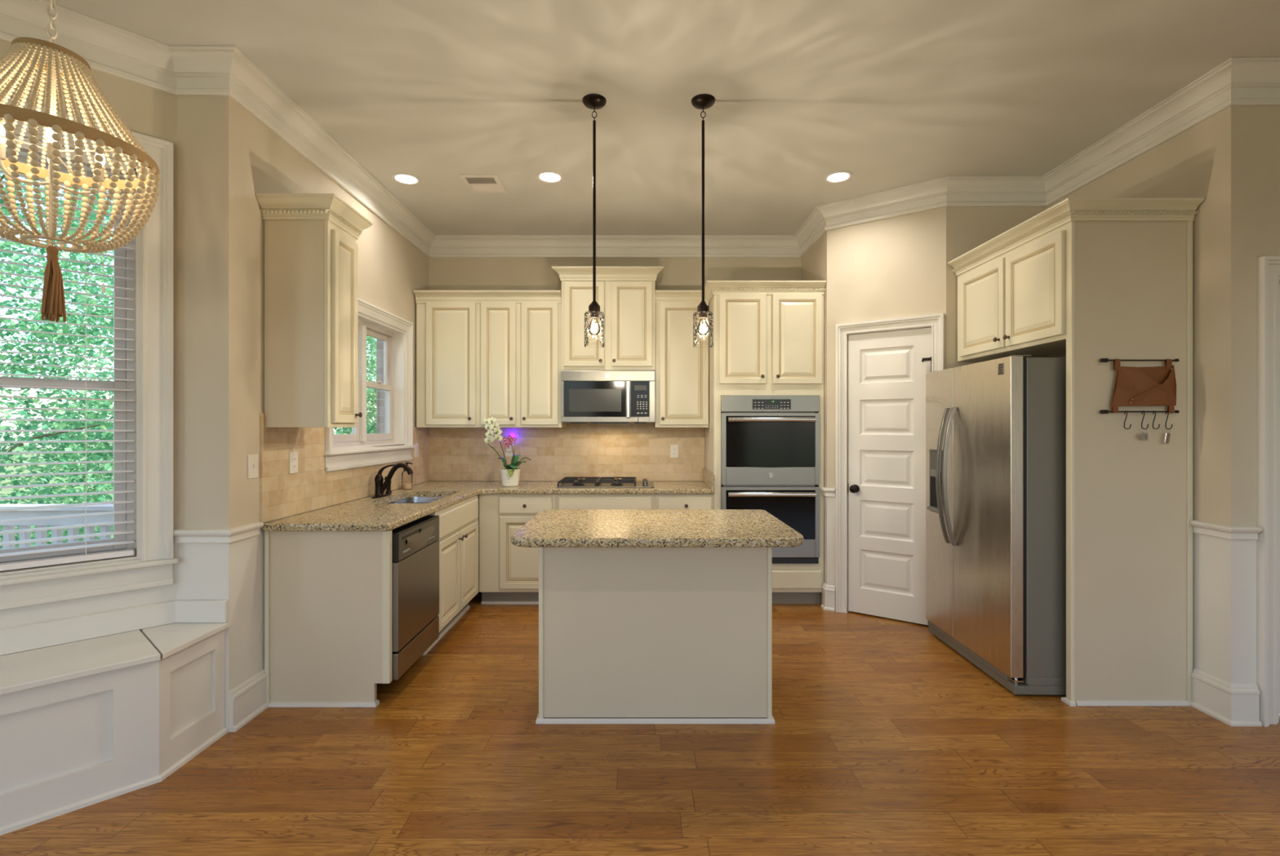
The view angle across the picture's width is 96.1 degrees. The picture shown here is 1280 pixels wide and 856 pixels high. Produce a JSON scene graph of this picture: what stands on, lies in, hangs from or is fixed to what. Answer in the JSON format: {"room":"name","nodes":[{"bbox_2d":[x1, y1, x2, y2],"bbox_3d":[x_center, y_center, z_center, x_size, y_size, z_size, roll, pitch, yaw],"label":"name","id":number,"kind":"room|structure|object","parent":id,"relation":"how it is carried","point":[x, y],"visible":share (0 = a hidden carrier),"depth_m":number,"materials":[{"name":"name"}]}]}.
{"room":"kitchen","nodes":[
{"label":"kitchen","id":0,"kind":"room"},
{"bbox_2d":[0,40,177,656],"bbox_3d":[-2.905,-0.197,1.925,2.223,3.166,0.140,0,0,-45],"label":"wall","id":1,"kind":"structure","parent":0,"point":[144,110],"depth_m":2.52,"materials":[{"name":"beige paint"}]},
{"bbox_2d":[0,97,178,610],"bbox_3d":[-2.561,-0.288,2.231,0.191,1.992,1.190,0,0,45],"label":"window","id":2,"kind":"structure","parent":1,"relation":"in","point":[152,353],"depth_m":2.54,"materials":[{"name":"white paint"}]},
{"bbox_2d":[0,135,134,571],"bbox_3d":[-2.552,-0.299,2.222,0.071,1.719,0.898,0,0,45],"label":"window blind","id":3,"kind":"object","parent":2,"relation":"attached to","point":[24,151],"visible":0.84,"depth_m":2.39,"materials":[{"name":"white plastic"}]},
{"bbox_2d":[177,96,228,732],"bbox_3d":[-2.021,-0.197,2.690,0.294,3.166,0.140,0,0,0],"label":"wall","id":4,"kind":"structure","parent":0,"point":[202,122],"depth_m":2.62,"materials":[{"name":"beige paint"}]},
{"bbox_2d":[173,522,263,543],"bbox_3d":[-1.976,0.492,2.702,0.268,0.064,0.228,0,0,0],"label":"trim","id":5,"kind":"structure","parent":4,"relation":"attached to","point":[249,531],"depth_m":2.61,"materials":[{"name":"white paint"}]},
{"bbox_2d":[228,96,428,691],"bbox_3d":[-1.944,-0.197,3.930,0.140,3.166,2.620,0,0,0],"label":"wall","id":6,"kind":"structure","parent":0,"point":[390,268],"depth_m":2.78,"materials":[{"name":"beige paint"}]},
{"bbox_2d":[228,668,268,732],"bbox_3d":[-1.859,1.293,2.744,0.030,0.186,0.244,0,0,0],"label":"baseboard","id":7,"kind":"structure","parent":6,"relation":"attached to","point":[246,700],"depth_m":2.71,"materials":[{"name":"white paint"}]},
{"bbox_2d":[247,454,257,479],"bbox_3d":[-1.867,0.186,2.780,0.014,0.116,0.072,0,0,0],"label":"light switch","id":8,"kind":"object","parent":6,"relation":"attached to","point":[252,460],"visible":1,"depth_m":2.77,"materials":[{"name":"beige plastic"}]},
{"bbox_2d":[255,193,373,427],"bbox_3d":[-1.690,-0.573,3.005,0.398,1.139,0.409,0,0,0],"label":"upper cabinet","id":9,"kind":"object","parent":6,"relation":"attached to","point":[311,246],"visible":1,"depth_m":2.86,"materials":[{"name":"beige paint"}]},
{"bbox_2d":[259,413,429,523],"bbox_3d":[-1.867,0.198,3.966,0.015,0.543,2.268,0,0,0],"label":"backsplash","id":10,"kind":"structure","parent":6,"relation":"attached to","point":[282,494],"depth_m":3.22,"materials":[{"name":"tile"}]},
{"bbox_2d":[288,451,297,474],"bbox_3d":[-1.859,0.186,3.090,0.008,0.116,0.072,0,0,0],"label":"outlet","id":11,"kind":"object","parent":10,"relation":"attached to","point":[293,456],"visible":1,"depth_m":3.08,"materials":[{"name":"beige plastic"}]},
{"bbox_2d":[414,443,418,457],"bbox_3d":[-1.859,0.186,4.790,0.008,0.116,0.072,0,0,0],"label":"outlet","id":12,"kind":"object","parent":10,"relation":"attached to","point":[416,449],"visible":1,"depth_m":4.79,"materials":[{"name":"beige plastic"}]},
{"bbox_2d":[324,297,415,472],"bbox_3d":[-1.917,-0.295,4.035,0.191,1.117,1.290,0,0,0],"label":"window","id":13,"kind":"structure","parent":6,"relation":"in","point":[396,332],"depth_m":4.31,"materials":[{"name":"white paint"}]},
{"bbox_2d":[0,0,1279,257],"bbox_3d":[0.500,-1.595,1.050,8.200,0.167,8.100,0,0,0],"label":"trim","id":14,"kind":"structure","parent":6,"relation":"attached to","point":[108,49],"depth_m":3.34,"materials":[{"name":"white paint"}]},
{"bbox_2d":[428,257,801,584],"bbox_3d":[-0.222,-0.197,5.170,3.584,3.166,0.140,0,0,0],"label":"wall","id":15,"kind":"structure","parent":0,"point":[444,273],"depth_m":5.10,"materials":[{"name":"beige paint"}]},
{"bbox_2d":[413,290,566,427],"bbox_3d":[-1.252,-0.566,4.902,1.205,1.124,0.389,0,0,0],"label":"upper cabinet","id":16,"kind":"object","parent":15,"relation":"attached to","point":[481,355],"visible":0.97,"depth_m":4.75,"materials":[{"name":"beige paint"}]},
{"bbox_2d":[429,422,704,480],"bbox_3d":[-0.646,0.193,5.095,2.435,0.553,0.009,0,0,0],"label":"backsplash","id":17,"kind":"structure","parent":15,"relation":"attached to","point":[642,451],"depth_m":5.09,"materials":[{"name":"tile"}]},
{"bbox_2d":[505,444,513,457],"bbox_3d":[-1.155,0.196,5.085,0.072,0.116,0.008,0,0,0],"label":"outlet","id":18,"kind":"object","parent":17,"relation":"attached to","point":[507,454],"visible":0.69,"depth_m":5.08,"materials":[{"name":"beige plastic"}]},
{"bbox_2d":[506,444,511,452],"bbox_3d":[-1.148,0.152,5.067,0.066,0.113,0.027,0,0,0],"label":"night light","id":19,"kind":"object","parent":18,"relation":"attached to","point":[509,450],"visible":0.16,"depth_m":5.05,"materials":[{"name":"beige plastic"}]},
{"bbox_2d":[670,444,678,457],"bbox_3d":[0.305,0.206,5.085,0.072,0.116,0.008,0,0,0],"label":"outlet","id":20,"kind":"object","parent":17,"relation":"attached to","point":[673,448],"visible":1,"depth_m":5.08,"materials":[{"name":"beige plastic"}]},
{"bbox_2d":[551,266,663,370],"bbox_3d":[-0.262,-0.895,4.883,0.912,0.838,0.427,0,0,0],"label":"upper cabinet","id":21,"kind":"object","parent":15,"relation":"attached to","point":[625,295],"visible":0.95,"depth_m":4.72,"materials":[{"name":"beige paint"}]},
{"bbox_2d":[560,370,654,424],"bbox_3d":[-0.261,-0.252,4.872,0.768,0.435,0.425,0,0,0],"label":"microwave oven","id":22,"kind":"object","parent":21,"relation":"attached to","point":[593,397],"visible":1,"depth_m":4.70,"materials":[{"name":"grey metal"}]},
{"bbox_2d":[653,290,708,427],"bbox_3d":[0.348,-0.566,4.902,0.445,1.124,0.389,0,0,0],"label":"upper cabinet","id":23,"kind":"object","parent":15,"relation":"attached to","point":[681,369],"visible":0.91,"depth_m":4.75,"materials":[{"name":"beige paint"}]},
{"bbox_2d":[0,584,1279,855],"bbox_3d":[0.500,1.416,1.050,8.480,0.060,8.380,0,0,0],"label":"floor","id":24,"kind":"structure","parent":0,"point":[885,740],"depth_m":2.29,"materials":[{"name":"brown wood"}]},
{"bbox_2d":[0,600,228,835],"bbox_3d":[-2.955,1.084,1.217,1.048,0.604,3.464,0,0,26],"label":"window bench","id":25,"kind":"object","parent":24,"relation":"on","point":[84,723],"visible":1,"depth_m":2.20,"materials":[{"name":"white paint"}]},
{"bbox_2d":[264,530,391,707],"bbox_3d":[-1.556,0.949,2.875,0.619,0.874,0.042,0,0,0],"label":"end panel","id":26,"kind":"object","parent":24,"relation":"on","point":[328,594],"visible":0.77,"depth_m":2.87,"materials":[{"name":"beige paint"}]},
{"bbox_2d":[391,515,439,679],"bbox_3d":[-1.516,0.902,3.200,0.608,0.768,0.601,0,0,0],"label":"dishwasher","id":27,"kind":"object","parent":24,"relation":"on","point":[415,544],"visible":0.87,"depth_m":3.10,"materials":[{"name":"silver"}]},
{"bbox_2d":[391,515,428,530],"bbox_3d":[-1.552,0.902,3.200,0.535,0.768,0.593,0,0,0],"label":"tub","id":28,"kind":"object","parent":27,"relation":"in","point":[425,517],"depth_m":3.20,"materials":[{"name":"black"}]},
{"bbox_2d":[389,494,478,655],"bbox_3d":[-1.524,0.949,3.973,0.653,0.874,0.934,0,0,0],"label":"base cabinet","id":29,"kind":"object","parent":24,"relation":"on","point":[458,540],"visible":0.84,"depth_m":3.89,"materials":[{"name":"beige paint"}]},
{"bbox_2d":[262,468,714,531],"bbox_3d":[-0.645,0.433,3.958,2.435,0.154,2.261,0,0,0],"label":"countertop","id":30,"kind":"structure","parent":29,"relation":"on","point":[366,514],"depth_m":3.80,"materials":[{"name":"beige stone"}]},
{"bbox_2d":[371,462,413,498],"bbox_3d":[-1.685,0.355,3.975,0.266,0.232,0.272,0,0,0],"label":"faucet","id":31,"kind":"object","parent":30,"relation":"on","point":[380,488],"visible":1,"depth_m":3.92,"materials":[{"name":"black metal"}]},
{"bbox_2d":[401,462,412,489],"bbox_3d":[-1.790,0.366,4.420,0.075,0.207,0.075,0,0,-37],"label":"soap dispenser","id":32,"kind":"object","parent":30,"relation":"on","point":[404,486],"visible":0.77,"depth_m":4.41,"materials":[{"name":"clear glass"}]},
{"bbox_2d":[401,471,412,489],"bbox_3d":[-1.790,0.396,4.420,0.076,0.149,0.076,0,0,0],"label":"jar","id":33,"kind":"object","parent":32,"relation":"on","point":[404,486],"depth_m":4.41,"materials":[{"name":"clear glass"}]},
{"bbox_2d":[393,497,444,503],"bbox_3d":[-1.515,0.619,3.930,0.388,0.214,0.698,0,0,0],"label":"sink","id":34,"kind":"object","parent":30,"relation":"in","point":[411,500],"visible":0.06,"depth_m":4.27,"materials":[{"name":"silver metal"}]},
{"bbox_2d":[484,417,531,487],"bbox_3d":[-1.073,0.191,4.653,0.374,0.560,0.205,0,0,0],"label":"potted orchid","id":35,"kind":"object","parent":30,"relation":"on","point":[510,475],"visible":1,"depth_m":4.62,"materials":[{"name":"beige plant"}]},
{"bbox_2d":[556,476,653,488],"bbox_3d":[-0.272,0.446,4.765,0.770,0.049,0.510,0,0,0],"label":"gas cooktop","id":36,"kind":"object","parent":30,"relation":"in","point":[567,482],"visible":1,"depth_m":4.64,"materials":[{"name":"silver metal"}]},
{"bbox_2d":[556,480,653,488],"bbox_3d":[-0.272,0.466,4.765,0.770,0.010,0.510,0,0,0],"label":"tray","id":37,"kind":"object","parent":36,"relation":"on","point":[639,484],"depth_m":4.59,"materials":[{"name":"silver metal"}]},
{"bbox_2d":[479,494,555,604],"bbox_3d":[-0.952,0.949,4.745,0.594,0.874,0.673,0,0,0],"label":"base cabinet","id":38,"kind":"object","parent":24,"relation":"on","point":[508,573],"visible":0.76,"depth_m":4.46,"materials":[{"name":"beige paint"}]},
{"bbox_2d":[555,494,655,509],"bbox_3d":[-0.268,0.949,4.745,0.772,0.874,0.673,0,0,0],"label":"base cabinet","id":39,"kind":"object","parent":24,"relation":"on","point":[562,501],"visible":0.04,"depth_m":4.44,"materials":[{"name":"beige paint"}]},
{"bbox_2d":[535,547,775,724],"bbox_3d":[0.072,0.949,3.000,1.122,0.874,0.614,0,0,0],"label":"kitchen island","id":40,"kind":"object","parent":24,"relation":"on","point":[624,632],"visible":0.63,"depth_m":2.71,"materials":[{"name":"beige paint"}]},
{"bbox_2d":[511,509,804,547],"bbox_3d":[0.076,0.491,2.892,1.296,0.040,0.887,0,0,0],"label":"island countertop","id":41,"kind":"structure","parent":40,"relation":"on","point":[549,528],"depth_m":2.67,"materials":[{"name":"beige stone"}]},
{"bbox_2d":[655,493,713,509],"bbox_3d":[0.345,0.949,4.745,0.452,0.874,0.673,0,0,0],"label":"base cabinet","id":42,"kind":"object","parent":24,"relation":"on","point":[662,501],"visible":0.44,"depth_m":4.44,"materials":[{"name":"beige paint"}]},
{"bbox_2d":[704,280,826,604],"bbox_3d":[0.978,0.129,4.756,0.932,2.514,0.715,0,0,0],"label":"tall cabinet","id":43,"kind":"object","parent":24,"relation":"on","point":[768,335],"visible":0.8,"depth_m":4.44,"materials":[{"name":"beige paint"}]},
{"bbox_2d":[720,395,819,564],"bbox_3d":[1.007,0.398,4.715,0.756,1.301,0.692,0,0,0],"label":"double oven","id":44,"kind":"object","parent":43,"relation":"in","point":[770,444],"visible":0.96,"depth_m":4.43,"materials":[{"name":"grey metal"}]},
{"bbox_2d":[925,355,1066,695],"bbox_3d":[2.247,0.503,3.415,0.824,1.765,0.925,0,0,1],"label":"refrigerator","id":45,"kind":"object","parent":24,"relation":"on","point":[996,428],"visible":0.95,"depth_m":3.06,"materials":[{"name":"grey metal"}]},
{"bbox_2d":[947,198,1204,706],"bbox_3d":[2.440,0.129,3.376,0.685,2.514,1.115,0,0,0],"label":"tall cabinet","id":46,"kind":"object","parent":24,"relation":"on","point":[1084,282],"visible":1,"depth_m":2.88,"materials":[{"name":"beige paint"}]},
{"bbox_2d":[1099,358,1179,413],"bbox_3d":[2.485,-0.209,2.857,0.382,0.276,0.050,0,0,0],"label":"wall organizer","id":47,"kind":"object","parent":46,"relation":"attached to","point":[1153,385],"visible":1,"depth_m":2.85,"materials":[{"name":"brown leather"}]},
{"bbox_2d":[1124,410,1131,429],"bbox_3d":[2.420,-0.040,2.860,0.037,0.094,0.016,0,0,0],"label":"s-hook","id":48,"kind":"object","parent":47,"relation":"hanging from","point":[1125,411],"visible":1,"depth_m":2.85,"materials":[{"name":"black metal"}]},
{"bbox_2d":[1141,410,1148,429],"bbox_3d":[2.506,-0.040,2.860,0.037,0.094,0.016,0,0,0],"label":"s-hook","id":49,"kind":"object","parent":47,"relation":"hanging from","point":[1142,411],"visible":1,"depth_m":2.85,"materials":[{"name":"black metal"}]},
{"bbox_2d":[1139,429,1147,440],"bbox_3d":[2.502,0.033,2.854,0.042,0.058,0.004,0,0,0],"label":"ring","id":50,"kind":"object","parent":49,"relation":"hanging from","point":[1143,436],"visible":1,"depth_m":2.85,"materials":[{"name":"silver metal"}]},
{"bbox_2d":[1152,410,1159,429],"bbox_3d":[2.562,-0.040,2.860,0.037,0.094,0.016,0,0,0],"label":"s-hook","id":51,"kind":"object","parent":47,"relation":"hanging from","point":[1153,411],"visible":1,"depth_m":2.85,"materials":[{"name":"black metal"}]},
{"bbox_2d":[1164,410,1173,429],"bbox_3d":[2.625,-0.040,2.860,0.037,0.094,0.016,0,0,0],"label":"s-hook","id":52,"kind":"object","parent":47,"relation":"hanging from","point":[1166,411],"visible":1,"depth_m":2.85,"materials":[{"name":"black metal"}]},
{"bbox_2d":[1164,429,1170,444],"bbox_3d":[2.618,0.043,2.853,0.031,0.071,0.006,0,0,0],"label":"tag","id":53,"kind":"object","parent":52,"relation":"hanging from","point":[1167,434],"visible":1,"depth_m":2.85,"materials":[{"name":"silver metal"}]},
{"bbox_2d":[44,0,1279,235],"bbox_3d":[0.500,-1.780,1.050,8.480,0.200,8.380,0,0,0],"label":"ceiling","id":54,"kind":"structure","parent":0,"point":[889,94],"depth_m":2.79,"materials":[{"name":"grey paint"}]},
{"bbox_2d":[0,0,161,322],"bbox_3d":[-1.860,-1.009,1.820,0.530,1.340,0.528,0,0,0],"label":"chandelier","id":55,"kind":"object","parent":54,"relation":"hanging from","point":[20,55],"visible":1,"depth_m":1.80,"materials":[{"name":"beige wood"}]},
{"bbox_2d":[391,173,421,185],"bbox_3d":[-1.575,-1.676,3.875,0.184,0.006,0.184,0,0,0],"label":"recessed light","id":56,"kind":"object","parent":54,"relation":"in","point":[401,178],"visible":1,"depth_m":3.87,"materials":[{"name":"white paint"}]},
{"bbox_2d":[458,174,506,192],"bbox_3d":[-1.075,-1.676,3.950,0.250,0.006,0.280,0,0,0],"label":"ceiling vent","id":57,"kind":"object","parent":54,"relation":"in","point":[474,183],"visible":1,"depth_m":3.94,"materials":[{"name":"beige plastic"}]},
{"bbox_2d":[536,170,564,183],"bbox_3d":[-0.602,-1.676,3.846,0.184,0.006,0.184,0,0,0],"label":"recessed light","id":58,"kind":"object","parent":54,"relation":"in","point":[550,177],"visible":1,"depth_m":3.84,"materials":[{"name":"white paint"}]},
{"bbox_2d":[582,93,606,347],"bbox_3d":[-0.234,-1.049,2.950,0.124,1.262,0.124,0,0,0],"label":"pendant light","id":59,"kind":"object","parent":54,"relation":"hanging from","point":[592,101],"visible":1,"depth_m":2.94,"materials":[{"name":"black metal"}]},
{"bbox_2d":[588,301,599,319],"bbox_3d":[-0.234,-0.607,2.950,0.060,0.086,0.060,0,0,0],"label":"socket","id":60,"kind":"object","parent":59,"relation":"attached to","point":[593,308],"depth_m":2.93,"materials":[{"name":"black metal"}]},
{"bbox_2d":[691,93,715,347],"bbox_3d":[0.324,-1.049,2.950,0.124,1.262,0.124,0,0,0],"label":"pendant light","id":61,"kind":"object","parent":54,"relation":"hanging from","point":[701,101],"visible":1,"depth_m":2.94,"materials":[{"name":"black metal"}]},
{"bbox_2d":[697,301,709,319],"bbox_3d":[0.324,-0.607,2.950,0.060,0.086,0.060,0,0,0],"label":"socket","id":62,"kind":"object","parent":61,"relation":"attached to","point":[703,308],"depth_m":2.93,"materials":[{"name":"black metal"}]},
{"bbox_2d":[823,170,853,183],"bbox_3d":[1.326,-1.676,3.846,0.184,0.006,0.184,0,0,0],"label":"recessed light","id":63,"kind":"object","parent":54,"relation":"in","point":[836,177],"visible":1,"depth_m":3.84,"materials":[{"name":"white paint"}]},
{"bbox_2d":[801,231,826,604],"bbox_3d":[1.500,-0.197,4.820,0.140,3.166,0.840,0,0,0],"label":"wall","id":64,"kind":"structure","parent":0,"point":[814,261],"depth_m":4.47,"materials":[{"name":"beige paint"}]},
{"bbox_2d":[826,206,946,610],"bbox_3d":[1.801,-0.197,4.219,0.813,3.166,0.140,0,0,36],"label":"wall","id":65,"kind":"structure","parent":0,"point":[894,267],"depth_m":4.19,"materials":[{"name":"beige paint"}]},
{"bbox_2d":[820,487,835,497],"bbox_3d":[1.429,0.492,4.392,0.062,0.064,0.134,0,0,-31],"label":"trim","id":66,"kind":"structure","parent":65,"relation":"attached to","point":[827,492],"depth_m":4.37,"materials":[{"name":"white paint"}]},
{"bbox_2d":[821,582,835,611],"bbox_3d":[1.430,1.293,4.393,0.060,0.186,0.132,0,0,-31],"label":"baseboard","id":67,"kind":"structure","parent":65,"relation":"attached to","point":[828,592],"depth_m":4.37,"materials":[{"name":"white paint"}]},
{"bbox_2d":[835,313,944,625],"bbox_3d":[1.811,0.302,4.178,0.727,2.168,0.196,0,0,36],"label":"door","id":68,"kind":"structure","parent":65,"relation":"in","point":[887,369],"depth_m":4.18,"materials":[{"name":"white paint"}]},
{"bbox_2d":[946,206,1046,368],"bbox_3d":[2.502,-0.197,3.995,0.825,3.166,0.140,0,0,0],"label":"wall","id":69,"kind":"structure","parent":0,"point":[967,228],"depth_m":3.92,"materials":[{"name":"beige paint"}]},
{"bbox_2d":[1046,106,1231,683],"bbox_3d":[2.845,-0.197,3.382,0.140,3.166,1.365,0,0,0],"label":"wall","id":70,"kind":"structure","parent":0,"point":[1196,162],"depth_m":2.81,"materials":[{"name":"beige paint"}]},
{"bbox_2d":[1189,520,1262,540],"bbox_3d":[2.816,0.492,2.770,0.145,0.064,0.204,0,0,0],"label":"trim","id":71,"kind":"structure","parent":70,"relation":"attached to","point":[1214,530],"depth_m":2.70,"materials":[{"name":"white paint"}]},
{"bbox_2d":[1190,668,1262,726],"bbox_3d":[2.817,1.293,2.771,0.143,0.186,0.202,0,0,0],"label":"baseboard","id":72,"kind":"structure","parent":70,"relation":"attached to","point":[1232,704],"depth_m":2.71,"materials":[{"name":"white paint"}]},
{"bbox_2d":[1231,106,1279,684],"bbox_3d":[3.757,-0.197,2.770,1.965,3.166,0.140,0,0,0],"label":"wall","id":73,"kind":"structure","parent":0,"point":[1255,130],"depth_m":2.70,"materials":[{"name":"beige paint"}]},
{"bbox_2d":[1256,256,1279,727],"bbox_3d":[3.388,0.293,2.753,0.985,2.185,0.174,0,0,0],"label":"door frame","id":74,"kind":"structure","parent":73,"relation":"in","point":[1268,268],"depth_m":2.69,"materials":[{"name":"white paint"}]},
{"label":"outside","id":75,"kind":"structure","parent":0,"visible":0},
{"bbox_3d":[-5.600,1.576,3.575,6.800,0.060,1.650,0,0,0],"label":"deck","id":76,"kind":"object","parent":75,"visible":0},
{"bbox_2d":[0,504,113,548],"bbox_3d":[-5.450,1.046,4.228,6.300,1.000,0.185,0,0,0],"label":"deck railing","id":77,"kind":"object","parent":76,"relation":"on","point":[4,515],"visible":0.08,"depth_m":4.23,"materials":[{"name":"white wood"}]},
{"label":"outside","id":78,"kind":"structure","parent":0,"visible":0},
{"bbox_2d":[0,447,113,549],"bbox_3d":[0.000,2.111,10.000,120.000,0.050,140.000,0,0,0],"label":"ground","id":79,"kind":"structure","parent":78,"point":[8,491],"depth_m":22.60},
{"bbox_2d":[0,167,113,548],"bbox_3d":[-7.866,-1.376,6.837,4.833,7.445,4.988,0,0,18],"label":"tree","id":80,"kind":"object","parent":79,"relation":"on","point":[50,327],"visible":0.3,"depth_m":6.92,"materials":[{"name":"green plant"}]},
{"bbox_2d":[0,177,113,542],"bbox_3d":[-9.287,-2.802,11.232,4.898,10.256,5.252,0,0,7],"label":"tree","id":81,"kind":"object","parent":79,"relation":"on","point":[33,248],"visible":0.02,"depth_m":10.08,"materials":[{"name":"green plant"}]},
{"bbox_2d":[333,335,376,434],"bbox_3d":[-4.493,-1.459,9.040,3.583,8.090,3.984,0,0,24],"label":"tree","id":82,"kind":"object","parent":79,"relation":"on","point":[371,365],"visible":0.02,"depth_m":8.53,"materials":[{"name":"green plant"}]},
{"bbox_2d":[334,337,376,433],"bbox_3d":[-6.126,-3.549,15.120,4.708,11.842,4.678,0,0,7],"label":"tree","id":83,"kind":"object","parent":79,"relation":"on","point":[371,338],"visible":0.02,"depth_m":15.17,"materials":[{"name":"green plant"}]},
{"bbox_2d":[376,338,385,433],"bbox_3d":[-2.225,0.086,5.590,0.390,4.000,0.620,0,0,0],"label":"brick wall","id":84,"kind":"structure","parent":79,"relation":"on","point":[380,394],"depth_m":5.28,"materials":[{"name":"grey brick"}]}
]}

